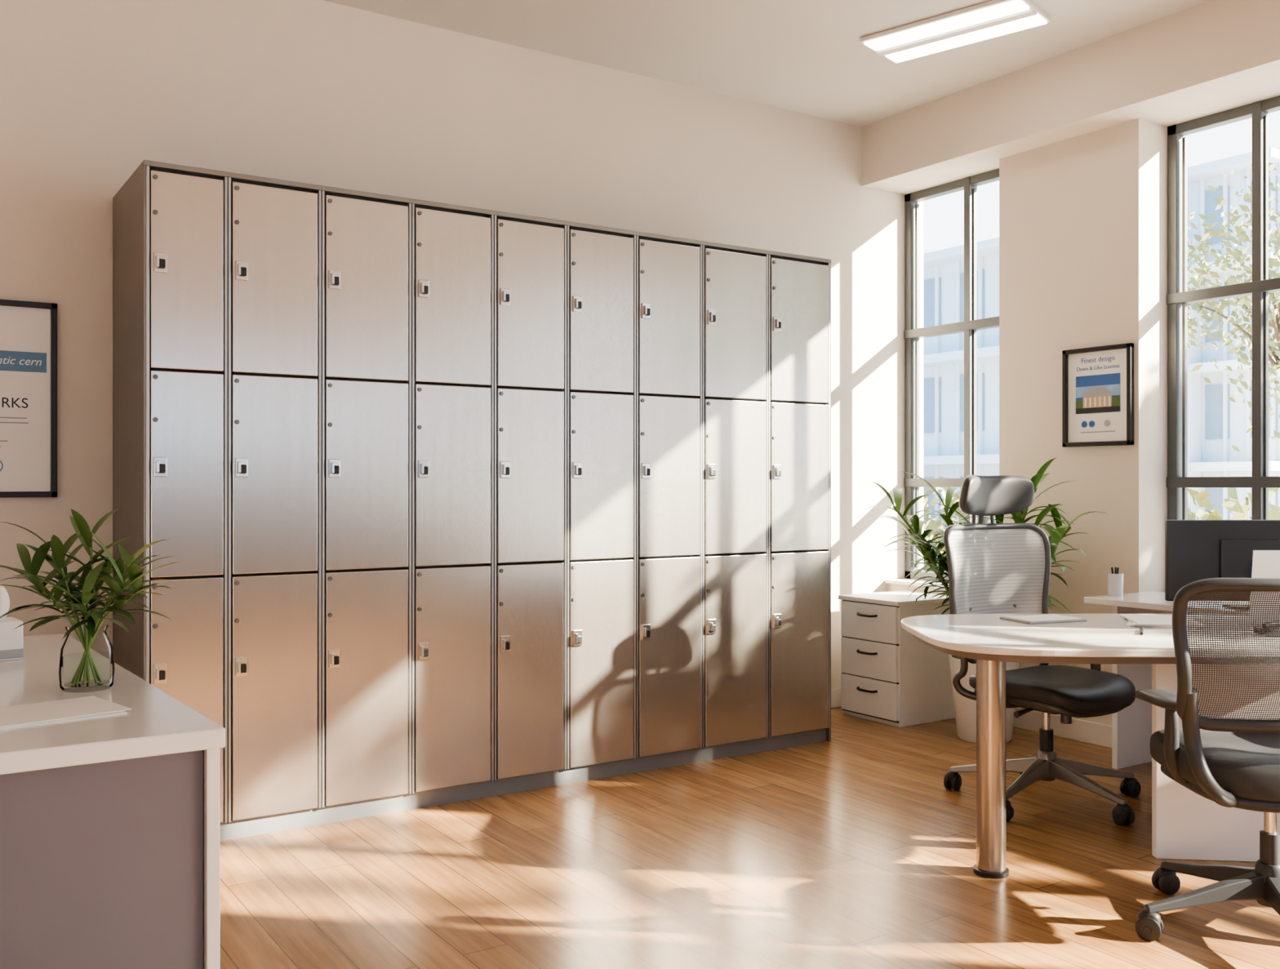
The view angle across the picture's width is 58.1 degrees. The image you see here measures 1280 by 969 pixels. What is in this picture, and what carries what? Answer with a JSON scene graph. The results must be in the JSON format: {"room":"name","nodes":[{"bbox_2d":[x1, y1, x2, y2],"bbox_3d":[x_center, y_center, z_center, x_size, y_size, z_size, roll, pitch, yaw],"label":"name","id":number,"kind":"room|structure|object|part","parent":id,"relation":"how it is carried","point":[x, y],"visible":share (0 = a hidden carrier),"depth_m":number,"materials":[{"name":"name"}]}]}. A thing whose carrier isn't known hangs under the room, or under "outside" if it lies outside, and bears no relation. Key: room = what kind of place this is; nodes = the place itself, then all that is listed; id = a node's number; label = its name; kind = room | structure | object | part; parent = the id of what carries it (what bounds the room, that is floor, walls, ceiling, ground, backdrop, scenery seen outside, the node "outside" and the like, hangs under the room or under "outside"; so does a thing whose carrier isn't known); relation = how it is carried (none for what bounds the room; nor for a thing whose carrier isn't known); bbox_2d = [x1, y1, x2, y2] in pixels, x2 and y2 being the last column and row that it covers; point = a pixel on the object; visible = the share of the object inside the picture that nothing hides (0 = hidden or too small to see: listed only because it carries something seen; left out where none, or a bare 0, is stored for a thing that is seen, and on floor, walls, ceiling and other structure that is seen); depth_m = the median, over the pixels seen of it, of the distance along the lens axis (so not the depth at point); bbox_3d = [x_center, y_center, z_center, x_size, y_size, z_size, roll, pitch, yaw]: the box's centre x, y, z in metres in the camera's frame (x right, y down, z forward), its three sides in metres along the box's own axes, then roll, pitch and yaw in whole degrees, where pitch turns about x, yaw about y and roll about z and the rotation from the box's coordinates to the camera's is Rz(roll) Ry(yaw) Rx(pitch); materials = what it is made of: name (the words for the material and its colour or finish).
{"room":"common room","nodes":[
{"label":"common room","id":0,"kind":"room"},
{"bbox_2d":[0,0,923,688],"bbox_3d":[-1.806,-0.380,4.441,8.090,3.160,0.200,0,0,-34],"label":"wall","id":1,"kind":"structure","parent":0,"point":[318,92],"depth_m":4.81,"materials":[{"name":"paint"}]},
{"bbox_2d":[0,299,57,497],"bbox_3d":[-2.297,-0.300,3.978,0.510,0.690,0.026,0,0,-34],"label":"framed poster","id":2,"kind":"object","parent":1,"relation":"attached to","point":[28,329],"visible":1,"depth_m":4.07,"materials":[{"name":"white paper"}]},
{"bbox_2d":[831,688,840,707],"bbox_3d":[-1.826,1.150,4.299,7.700,0.100,0.015,0,0,-34],"label":"baseboard","id":3,"kind":"structure","parent":1,"relation":"attached to","point":[835,693],"depth_m":6.20,"materials":[{"name":"white paint"}]},
{"bbox_2d":[220,706,1279,968],"bbox_3d":[0.361,1.230,1.258,7.990,0.060,7.900,0,0,-34],"label":"floor","id":4,"kind":"structure","parent":0,"point":[852,850],"depth_m":3.53,"materials":[{"name":"brown wood"}]},
{"bbox_2d":[0,633,225,968],"bbox_3d":[-1.948,0.825,2.344,1.738,0.750,1.660,0,0,-34],"label":"reception desk","id":5,"kind":"object","parent":4,"relation":"on","point":[110,825],"visible":0.82,"depth_m":2.07,"materials":[{"name":"white laminate"}]},
{"bbox_2d":[0,585,23,661],"bbox_3d":[-1.670,0.355,2.972,0.122,0.190,0.122,0,0,-39],"label":"tissue box","id":6,"kind":"object","parent":5,"relation":"on","point":[11,648],"visible":0.94,"depth_m":2.95,"materials":[{"name":"paper"}]},
{"bbox_2d":[0,695,131,729],"bbox_3d":[-1.187,0.448,2.249,0.316,0.005,0.218,0,0,-42],"label":"paper sheet","id":7,"kind":"object","parent":5,"relation":"on","point":[86,707],"visible":1,"depth_m":2.26,"materials":[{"name":"white paper"}]},
{"bbox_2d":[0,507,182,692],"bbox_3d":[-1.215,0.251,2.528,0.402,0.399,0.417,0,0,-34],"label":"plant","id":8,"kind":"object","parent":5,"relation":"on","point":[127,574],"visible":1,"depth_m":2.52,"materials":[{"name":"green plant"}]},
{"bbox_3d":[-1.237,0.331,2.506,0.125,0.211,0.067,0,0,-33],"label":"stem","id":9,"kind":"part","parent":8,"relation":"part of","materials":[{"name":"green plant"}]},
{"bbox_3d":[-1.263,0.317,2.533,0.140,0.240,0.069,0,0,-33],"label":"stem","id":10,"kind":"part","parent":8,"relation":"part of","materials":[{"name":"green plant"}]},
{"bbox_3d":[-1.231,0.296,2.532,0.092,0.281,0.013,0,0,-33],"label":"stem","id":11,"kind":"part","parent":8,"relation":"part of","materials":[{"name":"green plant"}]},
{"bbox_3d":[-1.223,0.280,2.534,0.050,0.314,0.019,0,0,-33],"label":"stem","id":12,"kind":"part","parent":8,"relation":"part of","materials":[{"name":"green plant"}]},
{"bbox_3d":[-1.199,0.342,2.494,0.005,0.190,0.163,0,0,-23],"label":"stem","id":13,"kind":"part","parent":8,"relation":"part of","materials":[{"name":"green plant"}]},
{"bbox_3d":[-1.242,0.317,2.550,0.064,0.239,0.099,0,0,-33],"label":"stem","id":14,"kind":"part","parent":8,"relation":"part of","materials":[{"name":"green plant"}]},
{"bbox_3d":[-1.246,0.342,2.580,0.005,0.191,0.162,0,0,-33],"label":"stem","id":15,"kind":"part","parent":8,"relation":"part of","materials":[{"name":"green plant"}]},
{"bbox_3d":[-1.228,0.332,2.577,0.053,0.210,0.133,0,0,-33],"label":"stem","id":16,"kind":"part","parent":8,"relation":"part of","materials":[{"name":"green plant"}]},
{"bbox_3d":[-1.196,0.313,2.546,0.108,0.247,0.033,0,0,-33],"label":"stem","id":17,"kind":"part","parent":8,"relation":"part of","materials":[{"name":"green plant"}]},
{"bbox_3d":[-1.203,0.322,2.586,0.131,0.229,0.101,0,0,-33],"label":"stem","id":18,"kind":"part","parent":8,"relation":"part of","materials":[{"name":"green plant"}]},
{"bbox_3d":[-1.171,0.328,2.507,0.072,0.218,0.167,0,0,-33],"label":"stem","id":19,"kind":"part","parent":8,"relation":"part of","materials":[{"name":"green plant"}]},
{"bbox_3d":[-1.172,0.336,2.527,0.111,0.203,0.121,0,0,-33],"label":"stem","id":20,"kind":"part","parent":8,"relation":"part of","materials":[{"name":"green plant"}]},
{"bbox_3d":[-1.518,0.834,1.691,1.675,0.693,0.025,0,0,-33],"label":"panel","id":21,"kind":"part","parent":5,"relation":"part of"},
{"bbox_3d":[-1.935,0.844,2.326,1.721,0.713,1.585,0,0,-33],"label":"panel","id":22,"kind":"part","parent":5,"relation":"part of","materials":[{"name":"white laminate"}]},
{"bbox_2d":[112,160,831,840],"bbox_3d":[-0.511,0.074,4.794,3.001,2.252,0.620,0,0,-34],"label":"lockers","id":23,"kind":"object","parent":4,"relation":"on","point":[455,503],"visible":0.98,"depth_m":4.32,"materials":[{"name":"metal"}]},
{"bbox_3d":[-0.519,-1.044,4.806,3.001,0.017,0.592,0,0,-33],"label":"panel","id":24,"kind":"part","parent":23,"relation":"part of","materials":[{"name":"silver metal"}]},
{"bbox_2d":[838,590,955,727],"bbox_3d":[1.346,0.889,5.976,0.509,0.622,0.424,0,0,-34],"label":"base cabinet","id":25,"kind":"object","parent":4,"relation":"on","point":[890,676],"visible":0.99,"depth_m":5.81,"materials":[{"name":"white laminate"}]},
{"bbox_3d":[1.145,0.662,5.843,0.028,0.016,0.142,0,0,-33],"label":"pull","id":26,"kind":"part","parent":25,"relation":"part of","materials":[{"name":"black plastic"}]},
{"bbox_3d":[1.145,0.852,5.843,0.028,0.016,0.142,0,0,-33],"label":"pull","id":27,"kind":"part","parent":25,"relation":"part of","materials":[{"name":"black plastic"}]},
{"bbox_3d":[1.145,1.042,5.843,0.028,0.016,0.142,0,0,-33],"label":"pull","id":28,"kind":"part","parent":25,"relation":"part of","materials":[{"name":"black plastic"}]},
{"bbox_3d":[1.165,0.698,5.856,0.022,0.185,0.388,0,0,-33],"label":"drawer","id":29,"kind":"part","parent":25,"relation":"part of","materials":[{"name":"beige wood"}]},
{"bbox_3d":[1.165,0.887,5.856,0.022,0.185,0.388,0,0,-33],"label":"drawer","id":30,"kind":"part","parent":25,"relation":"part of","materials":[{"name":"white wood"}]},
{"bbox_3d":[1.165,1.077,5.856,0.022,0.185,0.388,0,0,-33],"label":"drawer","id":31,"kind":"part","parent":25,"relation":"part of","materials":[{"name":"white wood"}]},
{"bbox_2d":[863,457,1106,742],"bbox_3d":[1.588,0.541,5.492,0.650,1.318,1.126,0,0,-34],"label":"potted palm","id":32,"kind":"object","parent":4,"relation":"on","point":[965,708],"visible":0.22,"depth_m":5.42,"materials":[{"name":"green plant"}]},
{"bbox_2d":[943,475,1141,825],"bbox_3d":[1.550,0.581,4.353,0.733,1.237,0.716,0,0,-31],"label":"office chair","id":33,"kind":"object","parent":4,"relation":"on","point":[993,568],"visible":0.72,"depth_m":4.49,"materials":[{"name":"fabric"}]},
{"bbox_2d":[946,771,959,782],"bbox_3d":[1.231,1.148,4.535,0.044,0.044,0.056,0,0,40],"label":"hood","id":34,"kind":"object","parent":33,"relation":"attached to","point":[951,776],"depth_m":4.51,"materials":[{"name":"plastic"}]},
{"bbox_3d":[1.379,0.175,4.651,0.024,0.191,0.032,0,0,-31],"label":"headrest stem","id":35,"kind":"part","parent":33,"relation":"part of","materials":[{"name":"silver metal"}]},
{"bbox_3d":[1.419,0.425,4.586,0.589,0.535,0.143,0,0,-31],"label":"frame","id":36,"kind":"part","parent":33,"relation":"part of","materials":[{"name":"grey plastic"}]},
{"bbox_2d":[1005,799,1011,805],"bbox_3d":[1.301,1.148,4.129,0.056,0.044,0.044,0,0,-7],"label":"hood","id":37,"kind":"object","parent":33,"relation":"attached to","point":[1007,802],"depth_m":4.11,"materials":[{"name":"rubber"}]},
{"bbox_3d":[1.359,0.697,4.270,0.194,0.268,0.043,0,0,-31],"label":"arm post","id":38,"kind":"part","parent":33,"relation":"part of","materials":[{"name":"black plastic"}]},
{"bbox_3d":[1.443,0.840,4.277,0.163,0.033,0.024,0,0,-39],"label":"lever","id":39,"kind":"part","parent":33,"relation":"part of","materials":[{"name":"black plastic"}]},
{"bbox_2d":[968,664,1135,713],"bbox_3d":[1.561,0.768,4.354,0.528,0.102,0.500,0,0,-31],"label":"seat cushion","id":40,"kind":"object","parent":33,"relation":"on","point":[1058,689],"depth_m":4.20,"materials":[{"name":"leather"}]},
{"bbox_3d":[1.592,0.865,4.303,0.040,0.050,0.040,0,0,-31],"label":"tension knob","id":41,"kind":"part","parent":33,"relation":"part of","materials":[{"name":"black plastic"}]},
{"bbox_3d":[1.728,0.697,4.496,0.194,0.268,0.043,0,0,-31],"label":"arm post","id":42,"kind":"part","parent":33,"relation":"part of","materials":[{"name":"black plastic"}]},
{"bbox_2d":[1115,803,1131,816],"bbox_3d":[1.708,1.148,4.070,0.044,0.044,0.056,0,0,-18],"label":"hood","id":43,"kind":"object","parent":33,"relation":"attached to","point":[1121,809],"depth_m":4.05,"materials":[{"name":"plastic"}]},
{"bbox_2d":[1123,777,1137,787],"bbox_3d":[1.890,1.148,4.439,0.056,0.044,0.044,0,0,-29],"label":"hood","id":44,"kind":"object","parent":33,"relation":"attached to","point":[1128,782],"depth_m":4.42,"materials":[{"name":"plastic"}]},
{"bbox_2d":[901,613,1279,878],"bbox_3d":[1.620,0.839,3.800,1.430,0.722,0.940,0,0,0],"label":"meeting table","id":45,"kind":"object","parent":4,"relation":"on","point":[1186,824],"visible":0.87,"depth_m":3.66,"materials":[{"name":"laminate"}]},
{"bbox_3d":[1.085,0.863,3.560,0.100,0.675,0.100,0,0,0],"label":"leg","id":46,"kind":"part","parent":45,"relation":"part of","materials":[{"name":"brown metal"}]},
{"bbox_2d":[999,613,1087,624],"bbox_3d":[1.420,0.473,4.060,0.240,0.009,0.170,0,0,-19],"label":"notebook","id":47,"kind":"object","parent":45,"relation":"on","point":[1050,618],"visible":1,"depth_m":4.02,"materials":[{"name":"white paper"}]},
{"bbox_2d":[1139,626,1143,635],"bbox_3d":[1.620,0.473,3.720,0.010,0.010,0.140,0,0,24],"label":"pen","id":48,"kind":"object","parent":45,"relation":"on","point":[1141,632],"visible":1,"depth_m":3.69,"materials":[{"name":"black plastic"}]},
{"bbox_2d":[1119,613,1202,628],"bbox_3d":[1.800,0.472,3.980,0.244,0.012,0.323,0,0,18],"label":"stack","id":49,"kind":"object","parent":45,"relation":"on","point":[1137,620],"visible":0.7,"depth_m":3.94,"materials":[{"name":"paper"}]},
{"bbox_3d":[1.887,0.863,3.690,0.465,0.675,0.040,0,0,6],"label":"support panel","id":50,"kind":"part","parent":45,"relation":"part of","materials":[{"name":"white laminate"}]},
{"bbox_2d":[1248,550,1279,625],"bbox_3d":[2.190,0.351,3.930,0.210,0.254,0.080,0,0,0],"label":"holder","id":51,"kind":"object","parent":45,"relation":"on","point":[1265,563],"visible":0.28,"depth_m":3.92,"materials":[{"name":"plastic"}]},
{"bbox_2d":[1253,620,1279,636],"bbox_3d":[2.040,0.454,3.660,0.160,0.048,0.120,0,0,-16],"label":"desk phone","id":52,"kind":"object","parent":45,"relation":"on","point":[1273,620],"visible":0.38,"depth_m":3.64,"materials":[{"name":"black plastic"}]},
{"bbox_2d":[1084,591,1249,768],"bbox_3d":[2.547,0.835,4.192,0.475,0.730,1.800,0,0,-34],"label":"desk","id":53,"kind":"object","parent":4,"relation":"on","point":[1131,726],"visible":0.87,"depth_m":4.90,"materials":[{"name":"white laminate"}]},
{"bbox_2d":[1106,567,1124,596],"bbox_3d":[2.007,0.410,4.866,0.066,0.120,0.066,0,0,-34],"label":"pen cup","id":54,"kind":"object","parent":53,"relation":"on","point":[1114,580],"visible":1,"depth_m":4.84,"materials":[{"name":"white plastic"}]},
{"bbox_3d":[2.131,0.848,4.951,0.300,0.705,0.025,0,0,-33],"label":"panel","id":55,"kind":"part","parent":53,"relation":"part of","materials":[{"name":"white laminate"}]},
{"bbox_3d":[2.725,0.723,4.307,0.020,0.455,1.705,0,0,-33],"label":"modesty panel","id":56,"kind":"part","parent":53,"relation":"part of","materials":[{"name":"wood"}]},
{"bbox_2d":[1164,520,1279,608],"bbox_3d":[2.361,0.302,4.385,0.700,0.335,0.140,0,0,0],"label":"divider panel","id":57,"kind":"object","parent":53,"relation":"on","point":[1195,550],"visible":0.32,"depth_m":4.39,"materials":[{"name":"black plastic"}]},
{"bbox_2d":[1134,577,1279,941],"bbox_3d":[1.679,0.714,3.069,0.742,0.971,0.712,0,0,-2],"label":"office chair","id":58,"kind":"object","parent":4,"relation":"on","point":[1228,762],"visible":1,"depth_m":2.87,"materials":[{"name":"plastic"}]},
{"bbox_2d":[1137,909,1160,924],"bbox_3d":[1.347,1.148,3.046,0.056,0.044,0.044,0,0,33],"label":"hood","id":59,"kind":"object","parent":58,"relation":"attached to","point":[1144,916],"depth_m":3.03,"materials":[{"name":"plastic"}]},
{"bbox_2d":[1155,866,1176,879],"bbox_3d":[1.548,1.148,3.391,0.056,0.044,0.044,0,0,-10],"label":"hood","id":60,"kind":"object","parent":58,"relation":"attached to","point":[1162,873],"depth_m":3.37,"materials":[{"name":"plastic"}]},
{"bbox_3d":[1.481,0.696,3.071,0.169,0.230,0.043,0,0,-2],"label":"arm post","id":61,"kind":"part","parent":58,"relation":"part of","materials":[{"name":"grey plastic"}]},
{"bbox_2d":[1150,728,1279,802],"bbox_3d":[1.684,0.756,3.110,0.528,0.147,0.500,0,0,-2],"label":"seat cushion","id":62,"kind":"object","parent":58,"relation":"on","point":[1245,766],"depth_m":2.95,"materials":[{"name":"fabric"}]},
{"bbox_3d":[1.692,0.423,2.851,0.730,0.388,0.127,0,0,-2],"label":"frame","id":63,"kind":"part","parent":58,"relation":"part of","materials":[{"name":"grey plastic"}]},
{"bbox_2d":[322,0,1210,127],"bbox_3d":[0.367,-2.010,1.202,8.140,0.100,8.000,0,0,-34],"label":"ceiling","id":64,"kind":"structure","parent":0,"point":[809,57],"depth_m":5.05,"materials":[{"name":"paint"}]},
{"bbox_2d":[860,0,1050,63],"bbox_3d":[1.345,-1.944,4.943,0.720,0.031,0.330,0,0,40],"label":"ceiling light","id":65,"kind":"object","parent":64,"relation":"attached to","point":[992,19],"depth_m":4.89,"materials":[{"name":"white plastic"}]},
{"bbox_2d":[948,654,1020,742],"bbox_3d":[1.627,1.008,5.442,0.326,0.385,0.326,0,0,-33],"label":"pot","id":66,"kind":"object","parent":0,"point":[965,708],"depth_m":5.36,"materials":[{"name":"white ceramic"}]},
{"bbox_2d":[861,0,1279,725],"bbox_3d":[3.543,-0.380,3.244,0.490,3.160,7.700,0,0,-34],"label":"wall","id":67,"kind":"structure","parent":0,"point":[1077,139],"depth_m":5.30,"materials":[{"name":"paint"}]},
{"bbox_2d":[884,578,948,589],"bbox_3d":[1.642,0.540,6.143,0.160,0.020,0.763,0,0,-34],"label":"trim","id":68,"kind":"structure","parent":67,"relation":"attached to","point":[896,581],"depth_m":6.30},
{"bbox_2d":[915,188,976,568],"bbox_3d":[1.730,-0.552,6.201,0.020,2.039,0.643,0,0,-34],"label":"window","id":69,"kind":"structure","parent":67,"relation":"in","point":[917,206],"depth_m":6.45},
{"bbox_2d":[903,168,999,581],"bbox_3d":[1.726,-0.552,6.199,0.068,2.165,0.763,0,0,-34],"label":"frame","id":70,"kind":"object","parent":67,"relation":"attached to","point":[968,184],"visible":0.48,"depth_m":6.29,"materials":[{"name":"grey metal"}]},
{"bbox_2d":[1013,706,1111,747],"bbox_3d":[3.491,1.150,3.228,0.015,0.100,7.630,0,0,-34],"label":"baseboard","id":71,"kind":"structure","parent":67,"relation":"attached to","point":[1087,731],"depth_m":5.41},
{"bbox_2d":[1062,342,1133,447],"bbox_3d":[2.106,-0.405,5.305,0.028,0.456,0.356,0,0,-34],"label":"framed poster","id":72,"kind":"object","parent":67,"relation":"attached to","point":[1098,382],"visible":1,"depth_m":5.30,"materials":[{"name":"paper"}]},
{"bbox_2d":[1075,373,1119,413],"bbox_3d":[2.107,-0.417,5.306,0.006,0.175,0.230,0,0,-33],"label":"photo","id":73,"kind":"object","parent":72,"relation":"attached to","point":[1095,393],"depth_m":5.30,"materials":[{"name":"multicoloured paper"}]},
{"bbox_2d":[1166,95,1279,519],"bbox_3d":[2.888,-0.552,4.589,0.068,2.165,1.655,0,0,-34],"label":"frame","id":74,"kind":"object","parent":67,"relation":"attached to","point":[1256,111],"visible":0.62,"depth_m":5.07,"materials":[{"name":"grey metal"}]},
{"bbox_2d":[1182,115,1268,519],"bbox_3d":[2.891,-0.552,4.591,0.020,2.039,1.535,0,0,-34],"label":"window","id":75,"kind":"structure","parent":67,"relation":"in","point":[1184,140],"depth_m":5.22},
{"label":"outside","id":76,"kind":"structure","parent":0,"visible":0},
{"bbox_3d":[18.872,1.450,30.479,54.880,0.100,90.000,0,0,-33],"label":"ground","id":77,"kind":"structure","parent":76,"visible":0},
{"bbox_2d":[923,237,1201,538],"bbox_3d":[5.983,-1.400,22.668,3.000,5.600,8.800,0,0,-34],"label":"facade","id":78,"kind":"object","parent":77,"relation":"on","point":[991,263],"visible":0.14,"depth_m":19.91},
{"bbox_2d":[923,269,984,530],"bbox_3d":[4.724,-1.435,21.834,0.060,4.590,8.409,0,0,-34],"label":"windows","id":79,"kind":"structure","parent":78,"relation":"attached to","point":[928,285],"depth_m":20.88,"materials":[{"name":"glass"}]},
{"bbox_2d":[923,237,999,557],"bbox_3d":[4.524,-1.350,21.702,0.500,5.500,8.800,0,0,-34],"label":"building","id":80,"kind":"structure","parent":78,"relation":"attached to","point":[936,259],"depth_m":20.34,"materials":[{"name":"white concrete"}]},
{"bbox_2d":[923,476,1279,581],"bbox_3d":[3.560,0.692,10.030,0.731,1.537,4.525,0,0,-34],"label":"hedge","id":81,"kind":"object","parent":77,"relation":"on","point":[1241,513],"visible":0.05,"depth_m":8.93,"materials":[{"name":"green plant"}]},
{"bbox_2d":[1187,162,1279,451],"bbox_3d":[6.245,-0.952,11.342,2.521,4.709,3.507,0,0,-16],"label":"street tree","id":82,"kind":"object","parent":77,"relation":"on","point":[1273,323],"visible":0.61,"depth_m":11.56,"materials":[{"name":"green plant"}]},
{"bbox_2d":[1187,147,1279,519],"bbox_3d":[10.469,-2.050,20.600,2.000,6.900,3.200,0,0,-34],"label":"facade","id":83,"kind":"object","parent":77,"relation":"on","point":[1237,410],"visible":0.02,"depth_m":19.45,"materials":[{"name":"white concrete"}]},
{"bbox_2d":[1187,146,1279,519],"bbox_3d":[9.427,-2.000,19.910,0.500,6.800,3.200,0,0,-34],"label":"building","id":84,"kind":"structure","parent":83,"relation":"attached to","point":[1202,172],"depth_m":19.20,"materials":[{"name":"white concrete"}]},
{"bbox_2d":[1204,175,1277,519],"bbox_3d":[9.627,-2.076,20.043,0.060,5.946,2.880,0,0,-34],"label":"windows","id":85,"kind":"structure","parent":83,"relation":"attached to","point":[1213,393],"depth_m":19.69,"materials":[{"name":"glass"}]}
]}

